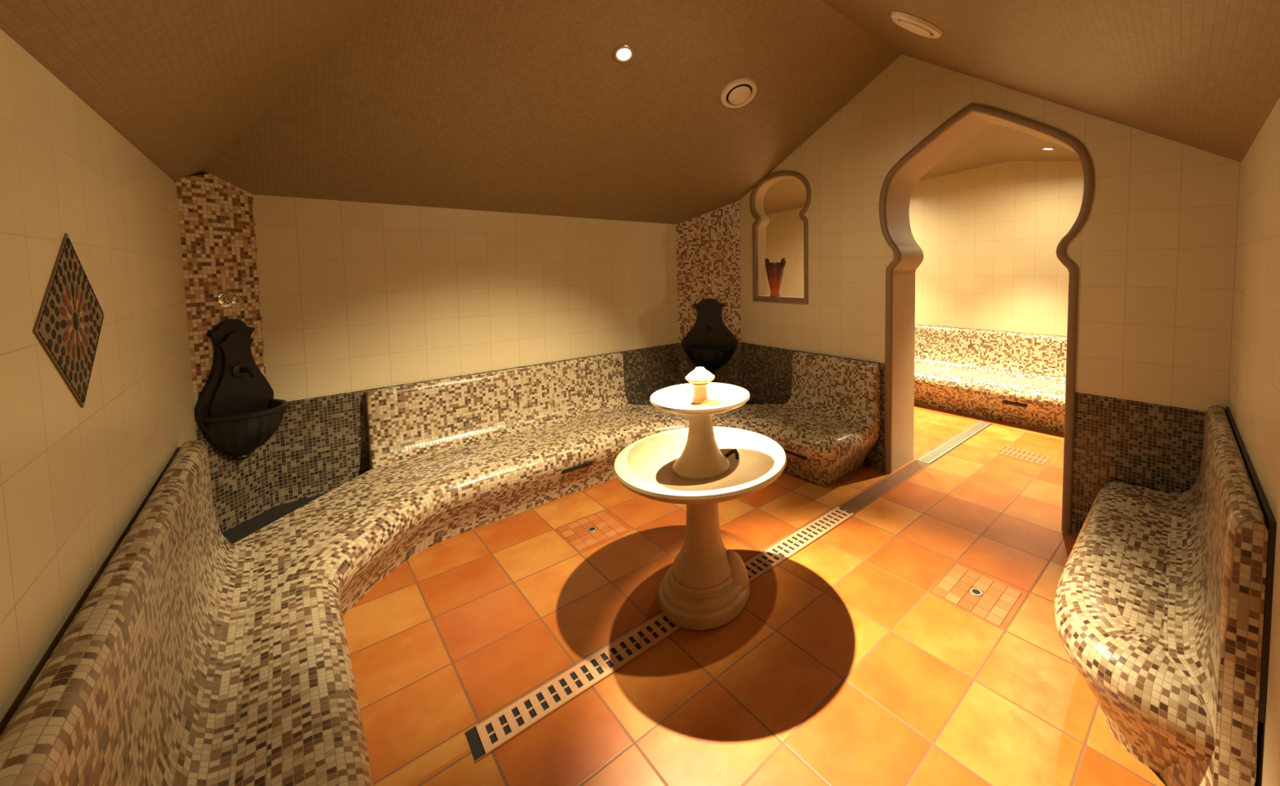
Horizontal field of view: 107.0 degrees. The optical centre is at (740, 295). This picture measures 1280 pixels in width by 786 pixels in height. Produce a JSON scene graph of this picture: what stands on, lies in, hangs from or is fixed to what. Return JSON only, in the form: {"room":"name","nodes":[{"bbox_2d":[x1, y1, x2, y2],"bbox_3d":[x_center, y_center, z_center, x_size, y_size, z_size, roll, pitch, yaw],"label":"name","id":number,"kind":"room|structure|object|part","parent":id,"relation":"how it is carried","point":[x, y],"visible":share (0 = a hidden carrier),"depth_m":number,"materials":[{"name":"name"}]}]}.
{"room":"spa","nodes":[
{"label":"spa","id":0,"kind":"room"},
{"bbox_2d":[0,28,196,735],"bbox_3d":[-1.426,0.505,0.966,0.100,1.913,3.726,-4,5,-45],"label":"wall","id":1,"kind":"structure","parent":0,"point":[74,480],"depth_m":0.95,"materials":[{"name":"beige tile"}]},
{"bbox_2d":[32,233,104,408],"bbox_3d":[-1.391,0.055,0.973,0.004,0.366,0.452,-4,5,-45],"label":"diamond inlay","id":2,"kind":"object","parent":1,"relation":"attached to","point":[68,325],"visible":1,"depth_m":0.95,"materials":[{"name":"brown tile"}]},
{"bbox_2d":[176,173,275,533],"bbox_3d":[-2.536,0.399,2.321,0.001,1.993,0.330,-1,3,0],"label":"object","id":3,"kind":"structure","parent":1,"relation":"attached to","point":[216,216],"depth_m":2.28,"materials":[{"name":"tile"}]},
{"bbox_2d":[217,291,240,307],"bbox_3d":[-2.511,0.021,2.299,0.055,0.080,0.080,-1,3,0],"label":"faucet","id":4,"kind":"object","parent":3,"relation":"attached to","point":[224,299],"visible":1,"depth_m":2.29,"materials":[{"name":"silver metal"}]},
{"bbox_3d":[-2.506,0.021,2.299,0.045,0.046,0.046,-1,3,0],"label":"handle","id":5,"kind":"part","parent":4,"relation":"part of","materials":[{"name":"silver metal"}]},
{"bbox_2d":[194,319,288,460],"bbox_3d":[-2.421,0.471,2.325,0.216,0.707,0.343,-1,3,0],"label":"wall fountain","id":6,"kind":"object","parent":3,"relation":"attached to","point":[237,409],"visible":1,"depth_m":2.28,"materials":[{"name":"brown metal"}]},
{"bbox_3d":[-2.518,0.417,2.322,0.022,0.596,0.343,-1,3,0],"label":"plate","id":7,"kind":"part","parent":6,"relation":"part of","materials":[{"name":"brown metal"}]},
{"bbox_3d":[-2.500,0.437,2.323,0.014,0.513,0.268,-1,3,0],"label":"raised panel","id":8,"kind":"part","parent":6,"relation":"part of","materials":[{"name":"brown metal"}]},
{"bbox_3d":[-2.414,0.692,2.338,0.208,0.263,0.326,-1,3,0],"label":"bowl","id":9,"kind":"part","parent":6,"relation":"part of","materials":[{"name":"brown metal"}]},
{"bbox_3d":[-2.458,0.384,2.320,0.094,0.053,0.032,-1,3,0],"label":"spout","id":10,"kind":"part","parent":6,"relation":"part of","materials":[{"name":"brown metal"}]},
{"bbox_2d":[253,194,679,506],"bbox_3d":[-1.531,0.356,3.549,3.388,1.913,0.100,-4,5,-45],"label":"wall","id":11,"kind":"structure","parent":0,"point":[357,298],"depth_m":2.97,"materials":[{"name":"beige tile"}]},
{"bbox_2d":[675,200,742,387],"bbox_3d":[-0.295,0.180,4.399,0.594,2.138,0.001,-1,3,0],"label":"mosaic tile panel","id":12,"kind":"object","parent":11,"relation":"attached to","point":[708,244],"depth_m":4.38,"materials":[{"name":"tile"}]},
{"bbox_2d":[706,282,711,287],"bbox_3d":[-0.298,-0.094,4.355,0.048,0.048,0.055,-1,3,0],"label":"handle","id":13,"kind":"object","parent":12,"relation":"attached to","point":[708,284],"visible":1,"depth_m":4.37,"materials":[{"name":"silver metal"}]},
{"bbox_2d":[681,298,737,373],"bbox_3d":[-0.293,0.392,4.296,0.529,0.707,0.216,-1,3,0],"label":"basin","id":14,"kind":"object","parent":12,"relation":"attached to","point":[709,344],"visible":0.88,"depth_m":4.36,"materials":[{"name":"brown metal"}]},
{"bbox_3d":[-0.293,0.352,4.373,0.413,0.513,0.014,-1,3,0],"label":"raised panel","id":15,"kind":"part","parent":14,"relation":"part of","materials":[{"name":"brown metal"}]},
{"bbox_3d":[-0.290,0.614,4.305,0.503,0.263,0.208,-1,3,0],"label":"bowl","id":16,"kind":"part","parent":14,"relation":"part of","materials":[{"name":"brown metal"}]},
{"bbox_2d":[0,0,1279,224],"bbox_3d":[-0.210,-1.040,2.098,3.408,1.033,3.766,-4,5,-45],"label":"ceiling","id":17,"kind":"structure","parent":0,"point":[509,106],"depth_m":2.17,"materials":[{"name":"paint"}]},
{"bbox_2d":[613,44,634,62],"bbox_3d":[-0.602,-1.242,2.402,0.110,0.056,0.099,-4,4,-41],"label":"recessed light","id":18,"kind":"object","parent":17,"relation":"in","point":[622,53],"visible":1,"depth_m":2.40,"materials":[{"name":"silver metal"}]},
{"bbox_2d":[720,78,756,108],"bbox_3d":[-0.012,-1.282,2.972,0.245,0.125,0.226,-2,4,-24],"label":"ceiling vent","id":19,"kind":"object","parent":17,"relation":"in","point":[740,92],"visible":1,"depth_m":2.94,"materials":[{"name":"beige plastic"}]},
{"bbox_2d":[890,11,942,38],"bbox_3d":[0.791,-1.214,2.093,0.239,0.141,0.224,-1,3,-14],"label":"ceiling vent","id":20,"kind":"object","parent":17,"relation":"in","point":[910,23],"visible":1,"depth_m":2.04,"materials":[{"name":"beige plastic"}]},
{"bbox_2d":[342,403,1166,785],"bbox_3d":[0.308,1.341,3.415,5.920,0.080,6.300,-4,5,-45],"label":"floor","id":21,"kind":"structure","parent":0,"point":[841,664],"depth_m":1.83,"materials":[{"name":"tile"}]},
{"bbox_2d":[0,351,880,785],"bbox_3d":[-0.184,0.910,2.222,3.388,0.930,3.716,-4,5,-45],"label":"bench","id":22,"kind":"object","parent":21,"relation":"on","point":[199,655],"visible":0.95,"depth_m":1.59,"materials":[{"name":"tile"}]},
{"bbox_3d":[-1.056,0.851,0.827,0.173,0.630,2.945,-4,5,-45],"label":"backrest","id":23,"kind":"part","parent":22,"relation":"part of","materials":[{"name":"tile"}]},
{"bbox_3d":[-1.567,0.777,3.324,1.700,0.500,0.173,-4,5,-45],"label":"backrest","id":24,"kind":"part","parent":22,"relation":"part of","materials":[{"name":"tile"}]},
{"bbox_3d":[-0.171,1.188,2.227,3.326,0.374,3.686,-4,5,-45],"label":"seat","id":25,"kind":"part","parent":22,"relation":"part of","materials":[{"name":"tile"}]},
{"bbox_3d":[0.682,0.735,3.606,0.173,0.500,0.775,-4,5,-45],"label":"backrest","id":26,"kind":"part","parent":22,"relation":"part of","materials":[{"name":"tile"}]},
{"bbox_2d":[557,511,626,551],"bbox_3d":[-0.859,1.354,2.696,0.288,0.004,0.288,-4,5,-43],"label":"tile","id":27,"kind":"object","parent":21,"relation":"on","point":[575,533],"visible":1,"depth_m":2.69,"materials":[{"name":"tile"}]},
{"bbox_2d":[465,506,854,763],"bbox_3d":[-0.102,1.375,2.170,2.055,0.006,0.128,-4,5,-43],"label":"drain grate","id":28,"kind":"object","parent":21,"relation":"on","point":[484,738],"visible":0.77,"depth_m":1.75,"materials":[{"name":"metal"}]},
{"bbox_2d":[613,366,786,630],"bbox_3d":[-0.174,0.846,2.095,0.760,1.060,0.760,-4,5,-45],"label":"stone fountain","id":29,"kind":"object","parent":21,"relation":"on","point":[702,465],"visible":1,"depth_m":2.03,"materials":[{"name":"stone"}]},
{"bbox_2d":[649,382,750,415],"bbox_3d":[-0.178,0.473,2.073,0.442,0.070,0.442,-4,5,-45],"label":"bowl","id":30,"kind":"object","parent":29,"relation":"on","point":[718,397],"depth_m":2.05,"materials":[{"name":"stone"}]},
{"bbox_2d":[613,426,786,504],"bbox_3d":[-0.175,0.765,2.090,0.760,0.111,0.760,-4,5,-45],"label":"bowl","id":31,"kind":"object","parent":29,"relation":"on","point":[655,467],"depth_m":2.01,"materials":[{"name":"stone"}]},
{"bbox_2d":[838,459,930,514],"bbox_3d":[1.022,1.301,3.218,1.018,0.004,0.120,-4,5,-43],"label":"drain cover","id":32,"kind":"object","parent":21,"relation":"on","point":[859,502],"visible":1,"depth_m":3.16,"materials":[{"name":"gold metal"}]},
{"bbox_2d":[915,421,991,464],"bbox_3d":[1.873,1.245,4.013,1.308,0.005,0.112,-4,5,-43],"label":"channel","id":33,"kind":"object","parent":21,"relation":"on","point":[944,448],"visible":1,"depth_m":3.93,"materials":[{"name":"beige metal"}]},
{"bbox_2d":[931,564,1021,626],"bbox_3d":[1.082,1.364,2.141,0.288,0.004,0.288,-4,5,-43],"label":"floor drain","id":34,"kind":"object","parent":21,"relation":"on","point":[999,611],"visible":1,"depth_m":2.13,"materials":[{"name":"tile"}]},
{"bbox_2d":[914,324,1066,433],"bbox_3d":[2.122,0.779,5.136,0.648,0.800,5.870,-4,5,-45],"label":"bench","id":35,"kind":"object","parent":21,"relation":"on","point":[1015,378],"visible":0.28,"depth_m":4.71,"materials":[{"name":"tile"}]},
{"bbox_3d":[2.111,0.992,5.149,0.630,0.374,5.850,-4,5,-45],"label":"seat","id":36,"kind":"part","parent":35,"relation":"part of","materials":[{"name":"tile"}]},
{"bbox_3d":[2.289,0.618,5.294,0.173,0.500,5.870,-4,5,-45],"label":"backrest","id":37,"kind":"part","parent":35,"relation":"part of","materials":[{"name":"tile"}]},
{"bbox_2d":[996,445,1050,465],"bbox_3d":[2.233,1.261,3.683,0.220,0.003,0.320,-4,5,-43],"label":"floor grate","id":38,"kind":"object","parent":21,"relation":"on","point":[1026,455],"visible":1,"depth_m":3.68,"materials":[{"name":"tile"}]},
{"bbox_2d":[1053,404,1275,785],"bbox_3d":[1.589,0.929,1.800,1.461,0.899,0.508,-4,5,-45],"label":"bench","id":39,"kind":"object","parent":21,"relation":"on","point":[1162,602],"visible":1,"depth_m":1.36,"materials":[{"name":"tile"}]},
{"bbox_3d":[1.680,0.934,1.706,0.173,0.899,1.459,2,5,43],"label":"backrest","id":40,"kind":"part","parent":39,"relation":"part of","materials":[{"name":"tile"}]},
{"bbox_2d":[763,124,1080,214],"bbox_3d":[1.608,-1.144,4.587,1.985,0.425,6.300,-4,5,-45],"label":"ceiling","id":41,"kind":"structure","parent":0,"point":[993,144],"depth_m":4.47,"materials":[{"name":"paint"}]},
{"bbox_2d":[1040,146,1055,150],"bbox_3d":[2.609,-1.242,3.954,0.108,0.026,0.110,2,4,41],"label":"recessed light","id":42,"kind":"object","parent":41,"relation":"in","point":[1043,148],"visible":1,"depth_m":3.94,"materials":[{"name":"silver metal"}]},
{"bbox_2d":[765,160,1084,337],"bbox_3d":[2.362,-0.124,5.380,0.100,2.570,6.300,-4,5,-45],"label":"wall","id":43,"kind":"structure","parent":0,"point":[988,237],"depth_m":4.98,"materials":[{"name":"beige tile"}]},
{"bbox_2d":[739,54,1240,535],"bbox_3d":[0.709,-0.168,3.742,0.120,3.046,6.300,-4,5,-45],"label":"wall","id":44,"kind":"structure","parent":0,"point":[1154,252],"depth_m":2.47,"materials":[{"name":"beige tile"}]},
{"bbox_2d":[749,170,811,303],"bbox_3d":[0.374,-0.499,4.057,0.150,1.118,0.680,-4,5,-45],"label":"trim","id":45,"kind":"structure","parent":44,"relation":"attached to","point":[759,190],"depth_m":4.20,"materials":[{"name":"beige paint"}]},
{"bbox_2d":[764,257,786,296],"bbox_3d":[0.309,-0.160,4.141,0.180,0.342,0.185,-1,3,0],"label":"clay vase","id":46,"kind":"object","parent":45,"relation":"on","point":[775,271],"visible":1,"depth_m":4.08,"materials":[{"name":"orange ceramic"}]},
{"bbox_2d":[879,103,1093,533],"bbox_3d":[1.566,0.059,3.064,0.397,2.492,1.235,-4,5,-45],"label":"trim","id":47,"kind":"structure","parent":44,"relation":"attached to","point":[898,185],"depth_m":3.30,"materials":[{"name":"beige paint"}]},
{"bbox_2d":[1228,97,1279,785],"bbox_3d":[1.118,0.462,0.872,0.100,1.950,3.394,2,5,43],"label":"wall","id":48,"kind":"structure","parent":0,"point":[1254,407],"depth_m":1.36,"materials":[{"name":"beige tile"}]}
]}

